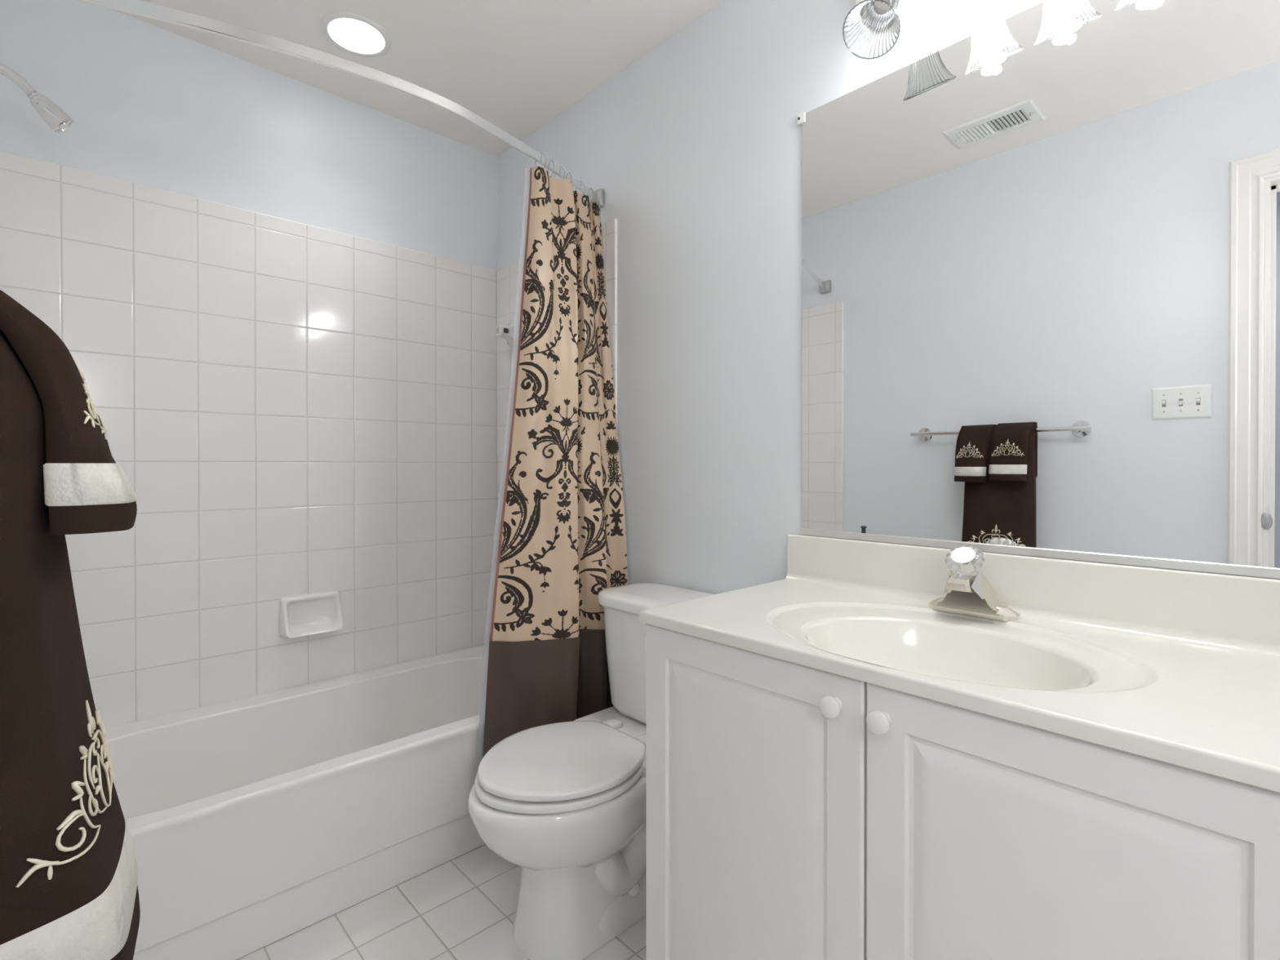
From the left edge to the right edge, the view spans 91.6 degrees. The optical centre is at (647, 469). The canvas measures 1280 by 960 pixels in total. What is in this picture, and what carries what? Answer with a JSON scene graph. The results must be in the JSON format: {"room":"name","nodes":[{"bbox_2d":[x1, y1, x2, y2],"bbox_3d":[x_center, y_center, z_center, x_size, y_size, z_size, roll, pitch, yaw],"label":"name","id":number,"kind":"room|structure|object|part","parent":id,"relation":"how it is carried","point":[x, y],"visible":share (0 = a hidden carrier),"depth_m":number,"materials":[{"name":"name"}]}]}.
{"room":"bathroom","nodes":[
{"label":"bathroom","id":0,"kind":"room"},
{"bbox_2d":[0,0,497,337],"bbox_3d":[-1.243,-0.099,2.178,1.755,2.468,0.112,0,0,-44],"label":"wall","id":1,"kind":"structure","parent":0,"point":[148,104],"depth_m":1.99,"materials":[{"name":"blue paint"}]},
{"bbox_2d":[0,150,497,728],"bbox_3d":[-1.196,-0.035,2.143,1.519,1.621,0.012,0,0,-44],"label":"tile surround","id":2,"kind":"object","parent":1,"relation":"attached to","point":[286,407],"visible":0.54,"depth_m":2.05,"materials":[{"name":"white tile"}]},
{"bbox_2d":[280,590,342,638],"bbox_3d":[-1.149,0.500,2.141,0.190,0.135,0.061,0,0,-44],"label":"soap dish","id":3,"kind":"object","parent":2,"relation":"attached to","point":[309,614],"visible":1,"depth_m":2.15,"materials":[{"name":"white ceramic"}]},
{"bbox_2d":[111,0,721,156],"bbox_3d":[-0.097,-1.376,0.964,1.755,0.100,3.442,0,0,-44],"label":"ceiling","id":4,"kind":"structure","parent":0,"point":[517,65],"depth_m":1.96,"materials":[{"name":"white paint"}]},
{"bbox_2d":[320,12,391,57],"bbox_3d":[-0.892,-1.329,1.911,0.196,0.007,0.196,0,0,-44],"label":"recessed light","id":5,"kind":"object","parent":4,"relation":"in","point":[356,34],"visible":1,"depth_m":1.90,"materials":[{"name":"white plastic"}]},
{"bbox_2d":[236,844,646,959],"bbox_3d":[-0.089,1.192,0.972,1.755,0.100,3.422,0,0,-44],"label":"floor","id":6,"kind":"structure","parent":0,"point":[464,907],"depth_m":1.55,"materials":[{"name":"tile"}]},
{"bbox_2d":[105,644,484,959],"bbox_3d":[-0.946,0.940,1.885,1.517,0.392,0.712,0,0,-44],"label":"bathtub","id":7,"kind":"object","parent":6,"relation":"on","point":[254,821],"visible":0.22,"depth_m":1.69,"materials":[{"name":"white ceramic"}]},
{"bbox_2d":[467,582,713,959],"bbox_3d":[-0.131,0.748,1.615,0.701,0.778,0.420,0,0,-44],"label":"toilet","id":8,"kind":"object","parent":6,"relation":"on","point":[564,803],"visible":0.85,"depth_m":1.47,"materials":[{"name":"white ceramic"}]},
{"bbox_3d":[-0.202,0.844,1.549,0.506,0.190,0.388,0,0,-44],"label":"bowl","id":9,"kind":"part","parent":8,"relation":"part of","materials":[{"name":"white ceramic"}]},
{"bbox_3d":[-0.220,0.736,1.531,0.417,0.020,0.382,0,0,-44],"label":"seat","id":10,"kind":"part","parent":8,"relation":"part of","materials":[{"name":"white plastic"}]},
{"bbox_3d":[-0.217,0.712,1.533,0.407,0.022,0.377,0,0,-44],"label":"lid","id":11,"kind":"part","parent":8,"relation":"part of","materials":[{"name":"white plastic"}]},
{"bbox_3d":[0.050,0.560,1.786,0.198,0.315,0.396,0,0,-44],"label":"tank","id":12,"kind":"part","parent":8,"relation":"part of","materials":[{"name":"white ceramic"}]},
{"bbox_3d":[0.044,0.382,1.780,0.213,0.047,0.420,0,0,-44],"label":"tank lid","id":13,"kind":"part","parent":8,"relation":"part of","materials":[{"name":"white ceramic"}]},
{"bbox_2d":[645,622,1279,959],"bbox_3d":[0.495,0.723,1.081,0.550,0.835,0.934,0,0,-44],"label":"vanity cabinet","id":14,"kind":"object","parent":6,"relation":"on","point":[795,811],"visible":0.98,"depth_m":0.86,"materials":[{"name":"white wood"}]},
{"bbox_3d":[0.161,0.672,1.087,0.018,0.728,0.465,0,0,-44],"label":"door","id":15,"kind":"part","parent":14,"relation":"part of","materials":[{"name":"white wood"}]},
{"bbox_3d":[0.276,0.354,0.931,0.029,0.033,0.033,0,0,-44],"label":"knob","id":16,"kind":"part","parent":14,"relation":"part of","materials":[{"name":"white ceramic"}]},
{"bbox_3d":[0.327,0.355,0.877,0.029,0.033,0.033,0,0,-44],"label":"knob","id":17,"kind":"part","parent":14,"relation":"part of","materials":[{"name":"white ceramic"}]},
{"bbox_2d":[639,533,1279,792],"bbox_3d":[0.502,0.292,1.085,0.532,0.244,0.946,0,0,-44],"label":"countertop","id":18,"kind":"structure","parent":14,"relation":"on","point":[1181,668],"depth_m":1.05,"materials":[{"name":"stone"}]},
{"bbox_2d":[928,544,1020,621],"bbox_3d":[0.618,0.214,1.203,0.117,0.136,0.162,0,0,-44],"label":"faucet","id":19,"kind":"object","parent":18,"relation":"on","point":[970,593],"visible":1,"depth_m":1.18,"materials":[{"name":"silver metal"}]},
{"bbox_3d":[0.606,0.222,1.191,0.083,0.038,0.060,0,0,-44],"label":"spout","id":20,"kind":"part","parent":19,"relation":"part of","materials":[{"name":"silver metal"}]},
{"bbox_3d":[0.607,0.181,1.192,0.066,0.069,0.066,0,0,1],"label":"knob","id":21,"kind":"part","parent":19,"relation":"part of","materials":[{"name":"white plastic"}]},
{"bbox_3d":[0.639,0.272,1.223,0.058,0.021,0.162,0,0,-44],"label":"plate","id":22,"kind":"part","parent":19,"relation":"part of","materials":[{"name":"silver metal"}]},
{"bbox_3d":[0.484,0.674,0.747,0.018,0.728,0.464,0,0,-44],"label":"door","id":23,"kind":"part","parent":14,"relation":"part of","materials":[{"name":"white wood"}]},
{"bbox_2d":[497,0,1045,594],"bbox_3d":[0.507,-0.095,1.537,0.100,2.468,3.230,0,0,-44],"label":"wall","id":24,"kind":"structure","parent":0,"point":[694,148],"depth_m":1.79,"materials":[{"name":"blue paint"}]},
{"bbox_2d":[496,218,617,506],"bbox_3d":[-0.372,0.143,2.389,0.012,1.981,0.780,0,0,-44],"label":"tile surround","id":25,"kind":"object","parent":24,"relation":"attached to","point":[506,277],"visible":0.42,"depth_m":2.58,"materials":[{"name":"white tile"}]},
{"bbox_2d":[495,322,514,346],"bbox_3d":[-0.576,-0.557,2.534,0.076,0.092,0.092,0,0,-44],"label":"post","id":26,"kind":"object","parent":25,"relation":"attached to","point":[506,332],"visible":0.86,"depth_m":2.52,"materials":[{"name":"white ceramic"}]},
{"bbox_2d":[503,328,508,333],"bbox_3d":[-0.569,-0.557,2.507,0.020,0.018,0.004,0,0,-44],"label":"socket","id":27,"kind":"object","parent":26,"relation":"attached to","point":[505,330],"depth_m":2.50,"materials":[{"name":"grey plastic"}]},
{"bbox_2d":[842,0,901,59],"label":"vanity light","id":28,"kind":"object","parent":24,"relation":"attached to","point":[862,11],"depth_m":1.33,"materials":[{"name":"clear glass"}]},
{"bbox_3d":[0.476,-0.948,1.300,0.138,0.147,0.118,0,0,-44],"label":"lamp shade","id":29,"kind":"part","parent":28,"relation":"part of","materials":[{"name":"clear glass"}]},
{"bbox_2d":[872,0,896,14],"bbox_3d":[0.508,-1.004,1.330,0.060,0.064,0.048,0,0,-44],"label":"socket","id":30,"kind":"object","parent":28,"relation":"attached to","point":[880,8],"depth_m":1.32,"materials":[{"name":"silver metal"}]},
{"bbox_2d":[784,533,1279,656],"bbox_3d":[0.685,0.226,1.254,0.033,0.114,0.940,0,0,-44],"label":"backsplash","id":31,"kind":"structure","parent":24,"relation":"attached to","point":[1226,611],"depth_m":1.13,"materials":[{"name":"stone"}]},
{"bbox_2d":[797,0,1279,578],"bbox_3d":[0.700,-0.365,1.252,0.011,1.065,0.922,0,0,-44],"label":"wall mirror","id":32,"kind":"object","parent":24,"relation":"attached to","point":[1041,247],"visible":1,"depth_m":1.17,"materials":[{"name":"silver glass"}]},
{"bbox_3d":[-0.685,-0.088,0.404,0.120,2.468,3.230,0,0,-44],"label":"wall","id":33,"kind":"structure","parent":0,"visible":0},
{"bbox_2d":[0,62,74,132],"bbox_3d":[-1.436,-0.865,1.417,0.192,0.144,0.068,0,0,-44],"label":"shower","id":34,"kind":"object","parent":33,"relation":"attached to","point":[55,117],"visible":1,"depth_m":1.44,"materials":[{"name":"silver metal"}]},
{"bbox_3d":[-1.458,-0.885,1.396,0.130,0.058,0.021,0,0,-44],"label":"arm","id":35,"kind":"part","parent":34,"relation":"part of","materials":[{"name":"silver metal"}]},
{"bbox_2d":[75,0,604,208],"bbox_3d":[-0.674,-0.931,1.588,1.535,0.060,0.232,0,0,-44],"label":"shower rod","id":36,"kind":"object","parent":33,"relation":"attached to","point":[139,7],"visible":0.96,"depth_m":1.41,"materials":[{"name":"white metal"}]},
{"bbox_2d":[476,168,600,772],"bbox_3d":[-0.292,0.018,1.940,0.496,1.836,0.154,0,0,-44],"label":"curtain liner","id":37,"kind":"object","parent":36,"relation":"hanging from","point":[526,188],"visible":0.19,"depth_m":1.84,"materials":[{"name":"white plastic"}]},
{"bbox_2d":[483,166,626,756],"bbox_3d":[-0.261,0.027,1.920,0.172,1.860,0.474,0,0,40],"label":"shower curtain","id":38,"kind":"object","parent":36,"relation":"hanging from","point":[562,540],"visible":0.8,"depth_m":1.86,"materials":[{"name":"brown fabric"}]},
{"bbox_3d":[-0.696,-0.143,0.564,0.084,0.066,0.681,0,0,-44],"label":"towel bar","id":39,"kind":"object","parent":33,"relation":"attached to","visible":0},
{"bbox_2d":[16,357,111,454],"bbox_3d":[-0.683,-0.054,0.654,0.212,0.237,0.134,0,0,-44],"label":"hand towel","id":40,"kind":"object","parent":39,"relation":"hanging from","point":[103,428],"visible":0.09,"depth_m":0.67,"materials":[{"name":"brown fabric"}]},
{"bbox_2d":[0,289,137,535],"bbox_3d":[-0.586,-0.059,0.550,0.210,0.232,0.135,0,0,-44],"label":"hand towel","id":41,"kind":"object","parent":39,"relation":"hanging from","point":[86,491],"visible":0.98,"depth_m":0.54,"materials":[{"name":"brown fabric"}]},
{"bbox_2d":[0,334,140,959],"bbox_3d":[-0.609,0.165,0.596,0.196,0.650,0.250,0,0,-44],"label":"bath towel","id":42,"kind":"object","parent":39,"relation":"hanging from","point":[68,869],"visible":0.91,"depth_m":0.54,"materials":[{"name":"brown fabric"}]}
]}

